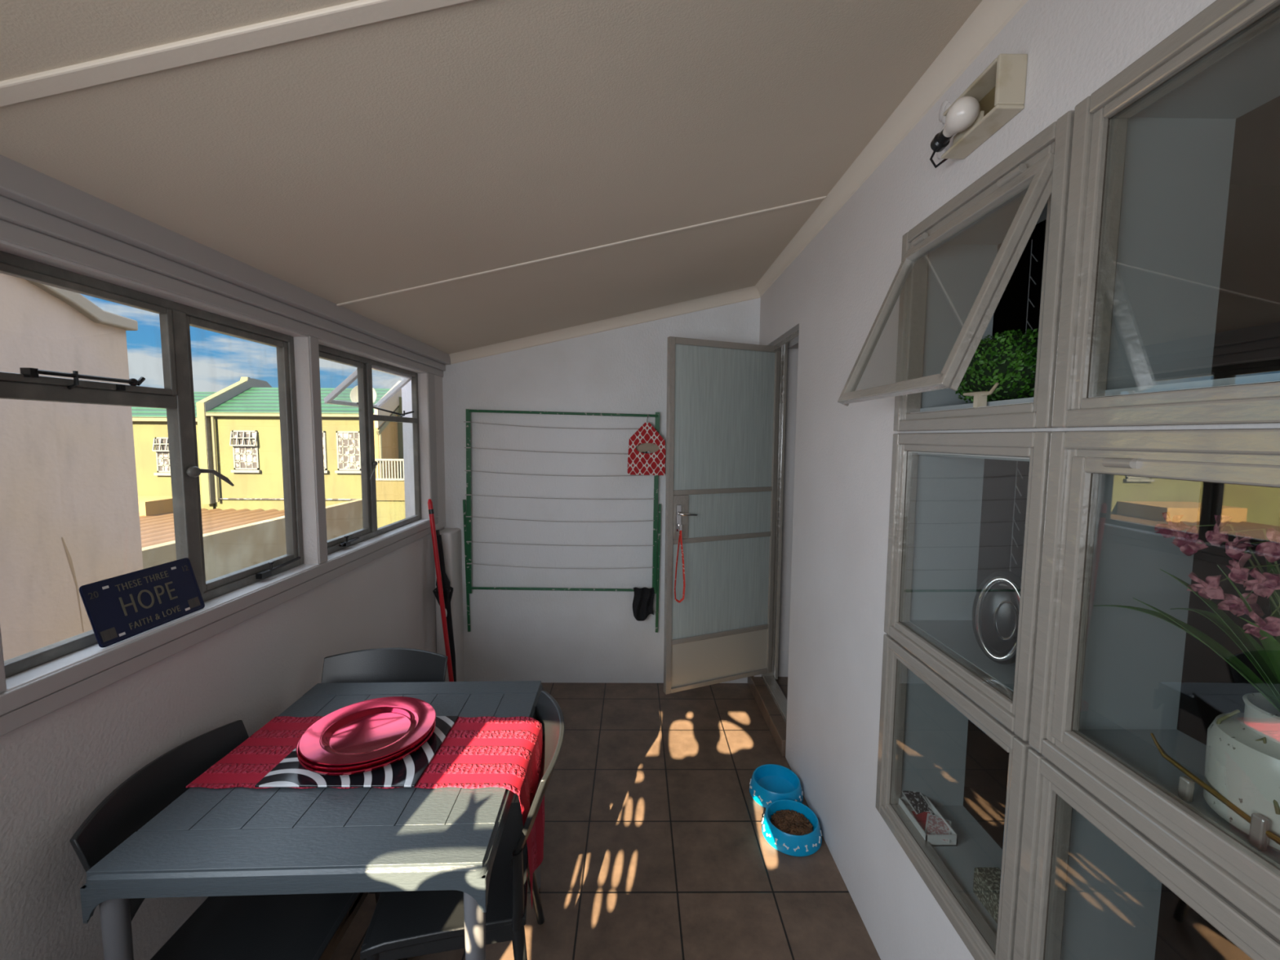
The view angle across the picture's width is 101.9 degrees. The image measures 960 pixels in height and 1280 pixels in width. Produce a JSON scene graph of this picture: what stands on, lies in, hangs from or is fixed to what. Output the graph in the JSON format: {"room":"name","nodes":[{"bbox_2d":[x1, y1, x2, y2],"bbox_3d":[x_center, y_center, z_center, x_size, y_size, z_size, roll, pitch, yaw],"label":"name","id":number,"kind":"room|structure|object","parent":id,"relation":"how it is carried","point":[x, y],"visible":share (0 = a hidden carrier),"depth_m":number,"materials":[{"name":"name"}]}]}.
{"room":"sunroom","nodes":[
{"label":"sunroom","id":0,"kind":"room"},
{"bbox_2d":[0,239,445,959],"bbox_3d":[-1.231,0.359,1.276,0.088,2.400,4.009,0,5,-1],"label":"wall","id":1,"kind":"structure","parent":0,"point":[57,767],"depth_m":1.32,"materials":[{"name":"white paint"}]},
{"bbox_2d":[0,250,303,677],"bbox_3d":[-1.239,-0.062,1.412,0.062,0.828,0.960,0,5,-1],"label":"window","id":2,"kind":"structure","parent":1,"relation":"in","point":[177,396],"depth_m":1.40,"materials":[{"name":"paint"}]},
{"bbox_2d":[0,516,438,737],"bbox_3d":[-1.222,0.376,1.198,0.079,0.010,3.590,0,5,-1],"label":"trim","id":3,"kind":"structure","parent":1,"relation":"attached to","point":[25,677],"depth_m":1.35,"materials":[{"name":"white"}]},
{"bbox_2d":[79,557,204,648],"bbox_3d":[-1.212,0.292,1.281,0.040,0.141,0.282,0,5,-1],"label":"number plate","id":4,"kind":"object","parent":3,"relation":"on","point":[119,608],"visible":1,"depth_m":1.26,"materials":[{"name":"blue metal"}]},
{"bbox_2d":[0,335,438,692],"bbox_3d":[-1.189,-0.107,1.947,0.007,0.831,2.218,0,5,-1],"label":"trim","id":5,"kind":"structure","parent":1,"relation":"attached to","point":[313,341],"depth_m":1.93,"materials":[{"name":"grey wood"}]},
{"bbox_2d":[0,154,450,377],"bbox_3d":[-1.153,-0.548,1.176,0.056,0.175,3.959,0,5,-1],"label":"trim","id":6,"kind":"structure","parent":1,"relation":"attached to","point":[41,212],"depth_m":1.25,"materials":[{"name":"grey wood"}]},
{"bbox_2d":[318,344,421,554],"bbox_3d":[-1.346,-0.149,2.447,0.260,0.828,1.010,0,5,-1],"label":"window","id":7,"kind":"structure","parent":1,"relation":"in","point":[363,373],"depth_m":2.40,"materials":[{"name":"paint"}]},
{"bbox_2d":[434,528,464,681],"bbox_3d":[-1.168,0.803,3.185,0.105,1.000,0.199,0,5,-1],"label":"trim","id":8,"kind":"structure","parent":1,"relation":"attached to","point":[451,537],"depth_m":3.13,"materials":[{"name":"white paint"}]},
{"bbox_2d":[0,0,982,354],"bbox_3d":[0.007,-0.903,1.209,2.570,0.698,4.259,0,5,-1],"label":"ceiling","id":9,"kind":"structure","parent":0,"point":[474,136],"depth_m":1.15,"materials":[{"name":"paint"}]},
{"bbox_2d":[0,0,826,306],"bbox_3d":[-0.217,-0.808,1.357,1.826,0.426,1.178,0,5,-1],"label":"trim","id":10,"kind":"structure","parent":9,"relation":"attached to","point":[361,12],"depth_m":0.79,"materials":[{"name":"beige wood"}]},
{"bbox_2d":[400,297,760,683],"bbox_3d":[-0.222,0.021,3.320,2.470,2.950,0.200,0,5,-1],"label":"wall","id":11,"kind":"structure","parent":0,"point":[544,636],"depth_m":3.22,"materials":[{"name":"white paint"}]},
{"bbox_2d":[462,408,661,632],"bbox_3d":[-0.480,0.266,3.202,1.219,1.387,0.031,0,5,-1],"label":"drying rack","id":12,"kind":"object","parent":11,"relation":"attached to","point":[466,503],"visible":0.98,"depth_m":3.19,"materials":[{"name":"green metal"}]},
{"bbox_2d":[632,586,654,621],"bbox_3d":[0.021,0.774,3.223,0.136,0.212,0.042,0,5,-1],"label":"cloth","id":13,"kind":"object","parent":12,"relation":"hanging from","point":[642,602],"visible":1,"depth_m":3.22,"materials":[{"name":"black fabric"}]},
{"bbox_2d":[627,414,665,475],"bbox_3d":[0.040,-0.212,3.134,0.229,0.365,0.044,0,5,-1],"label":"bag","id":14,"kind":"object","parent":12,"relation":"hanging from","point":[646,438],"visible":1,"depth_m":3.12,"materials":[{"name":"red fabric"}]},
{"bbox_2d":[445,285,760,365],"bbox_3d":[-0.236,-0.934,3.109,1.926,0.506,0.062,0,5,-1],"label":"trim","id":15,"kind":"structure","parent":11,"relation":"attached to","point":[752,292],"depth_m":3.12,"materials":[{"name":"beige wood"}]},
{"bbox_2d":[329,682,880,959],"bbox_3d":[-0.242,1.523,1.358,1.946,0.120,3.959,0,5,-1],"label":"floor","id":16,"kind":"structure","parent":0,"point":[655,847],"depth_m":1.96,"materials":[{"name":"brown tile"}]},
{"bbox_2d":[69,720,380,959],"bbox_3d":[-0.940,1.071,1.268,0.473,0.790,0.448,0,5,-1],"label":"dining chair","id":17,"kind":"object","parent":16,"relation":"on","point":[291,926],"visible":0.38,"depth_m":1.21,"materials":[{"name":"black plastic"}]},
{"bbox_2d":[80,680,543,959],"bbox_3d":[-0.698,1.082,1.410,0.760,0.736,0.774,0,5,-2],"label":"table","id":18,"kind":"object","parent":16,"relation":"on","point":[235,841],"visible":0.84,"depth_m":1.07,"materials":[{"name":"grey wood"}]},
{"bbox_2d":[186,715,323,788],"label":"table runner","id":19,"kind":"object","parent":18,"relation":"on","point":[250,762],"depth_m":1.34,"materials":[{"name":"red fabric"}]},
{"bbox_2d":[254,715,458,786],"bbox_3d":[-0.720,0.708,1.373,0.374,0.005,0.306,0,5,-1],"label":"placemat","id":20,"kind":"object","parent":19,"relation":"on","point":[406,771],"visible":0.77,"depth_m":1.26,"materials":[{"name":"black fabric"}]},
{"bbox_2d":[297,696,435,765],"bbox_3d":[-0.722,0.670,1.393,0.326,0.018,0.326,0,5,-1],"label":"charger plate","id":21,"kind":"object","parent":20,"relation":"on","point":[373,729],"visible":1,"depth_m":1.39,"materials":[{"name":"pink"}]},
{"bbox_2d":[296,727,431,768],"bbox_3d":[-0.725,0.676,1.389,0.326,0.018,0.326,0,5,-1],"label":"charger plate","id":22,"kind":"object","parent":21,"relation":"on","point":[300,757],"visible":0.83,"depth_m":1.25,"materials":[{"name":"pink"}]},
{"bbox_2d":[299,728,435,775],"bbox_3d":[-0.725,0.694,1.395,0.326,0.018,0.326,0,5,-1],"label":"charger plate","id":23,"kind":"object","parent":20,"relation":"on","point":[434,728],"visible":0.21,"depth_m":1.25,"materials":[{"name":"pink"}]},
{"bbox_2d":[297,721,435,774],"bbox_3d":[-0.722,0.689,1.390,0.326,0.018,0.326,0,5,-1],"label":"charger plate","id":24,"kind":"object","parent":23,"relation":"on","point":[392,760],"visible":0.16,"depth_m":1.26,"materials":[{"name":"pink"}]},
{"bbox_2d":[299,724,433,770],"bbox_3d":[-0.727,0.682,1.394,0.326,0.018,0.326,0,5,-1],"label":"charger plate","id":25,"kind":"object","parent":24,"relation":"on","point":[433,725],"visible":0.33,"depth_m":1.26,"materials":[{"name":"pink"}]},
{"bbox_2d":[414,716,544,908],"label":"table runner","id":26,"kind":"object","parent":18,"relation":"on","point":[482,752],"depth_m":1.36,"materials":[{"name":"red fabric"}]},
{"bbox_2d":[320,647,447,959],"bbox_3d":[-0.911,1.034,1.722,0.448,0.790,0.473,0,5,-2],"label":"dining chair","id":27,"kind":"object","parent":16,"relation":"on","point":[392,664],"visible":0.22,"depth_m":1.88,"materials":[{"name":"black plastic"}]},
{"bbox_2d":[427,498,453,681],"bbox_3d":[-1.079,0.718,2.870,0.215,1.223,0.076,2,5,15],"label":"broom","id":28,"kind":"object","parent":16,"relation":"on","point":[431,512],"visible":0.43,"depth_m":2.87,"materials":[{"name":"red plastic"}]},
{"bbox_2d":[432,529,456,681],"bbox_3d":[-1.125,0.778,3.005,0.129,0.982,0.114,0,5,-1],"label":"umbrella","id":29,"kind":"object","parent":16,"relation":"on","point":[447,595],"visible":0.61,"depth_m":2.98,"materials":[{"name":"black fabric"}]},
{"bbox_2d":[360,690,564,959],"bbox_3d":[-0.443,1.062,1.417,0.473,0.790,0.448,0,5,-11],"label":"dining chair","id":30,"kind":"object","parent":16,"relation":"on","point":[403,924],"visible":0.62,"depth_m":1.25,"materials":[{"name":"black plastic"}]},
{"bbox_2d":[749,764,803,808],"bbox_3d":[0.602,1.355,2.298,0.231,0.072,0.231,0,5,-1],"label":"pet bowl","id":31,"kind":"object","parent":16,"relation":"on","point":[769,784],"visible":0.81,"depth_m":2.31,"materials":[{"name":"teal plastic"}]},
{"bbox_2d":[761,799,822,856],"bbox_3d":[0.603,1.374,2.065,0.231,0.072,0.231,-2,5,-23],"label":"pet bowl","id":32,"kind":"object","parent":16,"relation":"on","point":[808,844],"visible":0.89,"depth_m":2.00,"materials":[{"name":"teal plastic"}]},
{"bbox_2d":[770,809,813,835],"bbox_3d":[0.602,1.377,2.066,0.164,0.034,0.163,0,5,-1],"label":"kibble","id":33,"kind":"object","parent":32,"relation":"in","point":[790,822],"visible":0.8,"depth_m":2.07,"materials":[{"name":"brown food"}]},
{"bbox_2d":[752,0,1279,959],"bbox_3d":[0.847,0.171,1.307,0.214,2.800,4.059,0,5,-1],"label":"wall","id":34,"kind":"structure","parent":0,"point":[838,456],"depth_m":1.71,"materials":[{"name":"white paint"}]},
{"bbox_2d":[747,675,787,756],"bbox_3d":[0.852,1.295,2.959,0.315,0.085,0.793,0,5,-1],"label":"trim","id":35,"kind":"structure","parent":34,"relation":"attached to","point":[776,725],"depth_m":2.90,"materials":[{"name":"brown wood"}]},
{"bbox_2d":[761,329,799,723],"bbox_3d":[0.810,0.248,2.819,0.085,2.055,0.689,0,5,-1],"label":"door frame","id":36,"kind":"structure","parent":34,"relation":"in","point":[777,695],"depth_m":3.08,"materials":[{"name":"beige paint"}]},
{"bbox_2d":[663,336,780,693],"bbox_3d":[0.482,0.210,2.943,0.720,1.955,0.075,-2,5,-23],"label":"door","id":37,"kind":"structure","parent":36,"relation":"attached to","point":[691,661],"depth_m":2.95,"materials":[{"name":"beige paint"}]},
{"bbox_2d":[674,530,685,603],"bbox_3d":[0.216,0.472,2.828,0.064,0.402,0.015,-1,5,-15],"label":"lanyard","id":38,"kind":"object","parent":37,"relation":"hanging from","point":[680,540],"visible":1,"depth_m":2.83,"materials":[{"name":"red fabric"}]},
{"bbox_2d":[755,0,1028,297],"bbox_3d":[0.718,-0.978,1.160,0.062,0.076,3.959,0,5,-1],"label":"trim","id":39,"kind":"structure","parent":34,"relation":"attached to","point":[989,17],"depth_m":1.39,"materials":[{"name":"beige wood"}]},
{"bbox_2d":[936,99,955,159],"bbox_3d":[0.746,-0.861,1.262,0.011,0.136,0.077,0,5,-1],"label":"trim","id":40,"kind":"structure","parent":34,"relation":"attached to","point":[945,104],"depth_m":1.27,"materials":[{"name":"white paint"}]},
{"bbox_2d":[901,668,1002,935],"bbox_3d":[0.859,0.755,1.276,0.192,0.471,0.482,0,5,-1],"label":"window sill","id":41,"kind":"structure","parent":34,"relation":"attached to","point":[935,740],"depth_m":1.51,"materials":[{"name":"grey paint"}]},
{"bbox_2d":[898,795,957,845],"bbox_3d":[0.798,0.949,1.449,0.084,0.030,0.150,0,5,-1],"label":"tray","id":42,"kind":"object","parent":41,"relation":"on","point":[933,839],"visible":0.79,"depth_m":1.40,"materials":[{"name":"white"}]},
{"bbox_2d":[901,790,935,815],"bbox_3d":[0.802,0.930,1.495,0.058,0.035,0.077,-1,5,-15],"label":"card","id":43,"kind":"object","parent":42,"relation":"in","point":[917,801],"visible":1,"depth_m":1.50,"materials":[{"name":"black"}]},
{"bbox_2d":[909,809,932,831],"bbox_3d":[0.793,0.950,1.437,0.058,0.011,0.084,1,5,5],"label":"card","id":44,"kind":"object","parent":42,"relation":"in","point":[921,818],"visible":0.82,"depth_m":1.45,"materials":[{"name":"red paper"}]},
{"bbox_2d":[924,813,951,844],"bbox_3d":[0.811,0.946,1.412,0.058,0.009,0.084,4,6,34],"label":"card","id":45,"kind":"object","parent":42,"relation":"in","point":[935,824],"visible":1,"depth_m":1.42,"materials":[{"name":"white"}]},
{"bbox_2d":[973,867,1000,924],"bbox_3d":[0.823,0.955,1.179,0.060,0.063,0.115,0,5,-1],"label":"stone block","id":46,"kind":"object","parent":41,"relation":"on","point":[986,882],"visible":0.49,"depth_m":1.20,"materials":[{"name":"grey stone"}]},
{"bbox_2d":[875,634,1033,959],"bbox_3d":[0.741,0.743,1.270,0.053,0.540,0.553,0,5,-1],"label":"window","id":47,"kind":"structure","parent":34,"relation":"in","point":[977,935],"depth_m":1.22,"materials":[{"name":"beige paint"}]},
{"bbox_2d":[837,110,1074,431],"bbox_3d":[0.661,-0.383,1.176,0.228,0.537,0.553,0,5,-1],"label":"window","id":48,"kind":"structure","parent":34,"relation":"in","point":[1042,165],"depth_m":1.00,"materials":[{"name":"beige paint"}]},
{"bbox_2d":[884,431,1051,741],"bbox_3d":[0.745,0.179,1.223,0.053,0.579,0.553,0,5,-1],"label":"window","id":49,"kind":"structure","parent":34,"relation":"in","point":[1011,708],"depth_m":1.13,"materials":[{"name":"beige paint"}]},
{"bbox_2d":[909,453,1029,691],"bbox_3d":[0.864,0.187,1.229,0.192,0.491,0.482,0,5,-1],"label":"trim","id":50,"kind":"structure","parent":34,"relation":"attached to","point":[949,487],"depth_m":1.46,"materials":[{"name":"glass"}]},
{"bbox_2d":[972,570,1021,664],"bbox_3d":[0.831,0.315,1.187,0.124,0.216,0.098,5,6,42],"label":"glass ornament","id":51,"kind":"object","parent":50,"relation":"on","point":[996,604],"visible":0.84,"depth_m":1.17,"materials":[{"name":"clear glass"}]},
{"bbox_2d":[929,53,1027,168],"bbox_3d":[0.703,-0.782,1.119,0.092,0.103,0.230,0,5,-1],"label":"wall light","id":52,"kind":"object","parent":34,"relation":"attached to","point":[997,95],"visible":1,"depth_m":1.08,"materials":[{"name":"metal"}]},
{"bbox_2d":[920,187,1047,412],"bbox_3d":[0.868,-0.393,1.181,0.192,0.458,0.482,0,5,-1],"label":"trim","id":53,"kind":"structure","parent":34,"relation":"attached to","point":[958,267],"depth_m":1.40,"materials":[{"name":"grey paint"}]},
{"bbox_2d":[955,328,1038,403],"bbox_3d":[0.859,-0.264,1.227,0.200,0.173,0.284,0,5,-1],"label":"potted plant","id":54,"kind":"object","parent":53,"relation":"on","point":[1009,360],"visible":0.59,"depth_m":1.16,"materials":[{"name":"green plant"}]},
{"bbox_2d":[1009,460,1022,572],"bbox_3d":[1.014,0.107,1.398,0.003,0.335,0.025,0,5,-1],"label":"string","id":55,"kind":"object","parent":34,"relation":"hanging from","point":[1015,486],"visible":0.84,"depth_m":1.40,"materials":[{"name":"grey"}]},
{"bbox_2d":[1025,239,1037,333],"bbox_3d":[1.018,-0.421,1.354,0.003,0.406,0.025,0,5,-1],"label":"string","id":56,"kind":"object","parent":34,"relation":"hanging from","point":[1030,277],"visible":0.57,"depth_m":1.35,"materials":[{"name":"grey"}]},
{"bbox_2d":[1060,807,1161,959],"bbox_3d":[0.868,0.824,0.446,0.192,0.471,1.037,0,5,-1],"label":"window sill","id":57,"kind":"structure","parent":34,"relation":"attached to","point":[1113,902],"depth_m":0.96,"materials":[{"name":"grey paint"}]},
{"bbox_2d":[1013,748,1279,959],"bbox_3d":[0.750,0.811,0.443,0.053,0.540,1.092,0,5,-1],"label":"window","id":58,"kind":"structure","parent":34,"relation":"in","point":[1051,796],"depth_m":0.93,"materials":[{"name":"beige paint"}]},
{"bbox_2d":[1028,428,1279,940],"bbox_3d":[0.751,0.248,0.396,0.058,0.579,1.092,0,5,-1],"label":"window","id":59,"kind":"structure","parent":34,"relation":"in","point":[1240,873],"depth_m":0.80,"materials":[{"name":"beige paint"}]},
{"bbox_2d":[1051,0,1279,427],"bbox_3d":[0.758,-0.314,0.349,0.053,0.537,1.092,0,5,-1],"label":"window","id":60,"kind":"structure","parent":34,"relation":"in","point":[1100,121],"depth_m":0.83,"materials":[{"name":"beige paint"}]},
{"bbox_2d":[1079,473,1279,864],"bbox_3d":[0.872,0.256,0.399,0.192,0.491,1.037,0,5,-1],"label":"trim","id":61,"kind":"structure","parent":34,"relation":"attached to","point":[1134,660],"depth_m":0.91,"materials":[{"name":"grey paint"}]},
{"bbox_2d":[1093,511,1279,852],"bbox_3d":[0.875,0.255,0.743,0.179,0.411,0.318,0,5,-1],"label":"potted orchid","id":62,"kind":"object","parent":61,"relation":"on","point":[1242,762],"visible":1,"depth_m":0.70,"materials":[{"name":"ceramic"}]},
{"bbox_2d":[1105,22,1279,395],"bbox_3d":[0.876,-0.324,0.351,0.192,0.458,1.037,0,5,-1],"label":"trim","id":63,"kind":"structure","parent":34,"relation":"attached to","point":[1179,149],"depth_m":0.85,"materials":[{"name":"grey paint"}]},
{"bbox_2d":[1150,733,1279,850],"bbox_3d":[0.787,0.432,0.676,0.015,0.066,0.259,0,5,-1],"label":"bar","id":64,"kind":"object","parent":34,"relation":"attached to","point":[1260,833],"visible":1,"depth_m":0.69,"materials":[{"name":"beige metal"}]},
{"bbox_2d":[963,95,1279,959],"bbox_3d":[2.026,0.227,0.727,2.130,3.000,3.470,0,5,-1],"label":"wall","id":65,"kind":"structure","parent":0,"point":[1246,343],"depth_m":2.35,"materials":[{"name":"black"}]},
{"label":"outside","id":66,"kind":"structure","parent":0,"visible":0},
{"bbox_3d":[-15.238,2.708,20.136,90.000,0.200,80.000,0,5,-1],"label":"floor","id":67,"kind":"structure","parent":66,"visible":0},
{"bbox_2d":[0,272,142,661],"bbox_3d":[-6.314,0.202,-1.354,6.345,8.475,9.400,0,5,-1],"label":"house","id":68,"kind":"structure","parent":67,"relation":"on","point":[69,514],"depth_m":2.89,"materials":[{"name":"paint"}]},
{"bbox_2d":[137,495,173,515],"bbox_3d":[-14.550,1.784,14.888,2.250,2.520,1.480,0,5,-1],"label":"wall","id":69,"kind":"structure","parent":67,"relation":"on","point":[148,504],"depth_m":14.49,"materials":[{"name":"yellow paint"}]},
{"bbox_2d":[131,391,216,510],"bbox_3d":[-18.513,-0.036,17.064,11.350,5.730,3.600,0,5,-1],"label":"house","id":70,"kind":"structure","parent":67,"relation":"on","point":[150,433],"depth_m":15.44,"materials":[{"name":"paint"}]},
{"bbox_2d":[195,377,272,503],"bbox_3d":[-12.854,-1.399,17.110,0.230,3.920,3.800,0,5,-1],"label":"wall","id":71,"kind":"structure","parent":70,"relation":"attached to","point":[204,427],"depth_m":15.36,"materials":[{"name":"grey paint"}]},
{"bbox_2d":[142,498,363,581],"bbox_3d":[-8.231,2.286,9.677,0.220,2.470,12.080,0,5,-1],"label":"wall","id":72,"kind":"structure","parent":67,"relation":"on","point":[228,550],"depth_m":10.77,"materials":[{"name":"beige paint"}]},
{"bbox_2d":[205,386,391,511],"bbox_3d":[-10.144,-0.076,17.248,5.210,5.900,3.800,0,5,-1],"label":"house","id":73,"kind":"structure","parent":67,"relation":"on","point":[246,432],"depth_m":15.48,"materials":[{"name":"paint"}]},
{"bbox_2d":[350,385,358,402],"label":"satellite dish","id":74,"kind":"object","parent":73,"relation":"attached to","point":[354,395],"depth_m":14.17,"materials":[{"name":"grey metal"}]},
{"bbox_2d":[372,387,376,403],"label":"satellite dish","id":75,"kind":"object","parent":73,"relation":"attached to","point":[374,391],"depth_m":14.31,"materials":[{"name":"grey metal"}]},
{"bbox_2d":[373,381,405,528],"bbox_3d":[-5.212,0.279,13.692,3.120,5.850,1.450,0,5,-1],"label":"house","id":76,"kind":"structure","parent":67,"relation":"on","point":[388,436],"depth_m":13.05,"materials":[{"name":"yellow paint"}]},
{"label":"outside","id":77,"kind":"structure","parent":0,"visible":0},
{"bbox_2d":[139,508,284,547],"bbox_3d":[-11.980,1.291,11.046,7.300,0.146,9.050,0,5,-1],"label":"carport roof","id":78,"kind":"structure","parent":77,"point":[155,529],"depth_m":13.43,"materials":[{"name":"metal"}]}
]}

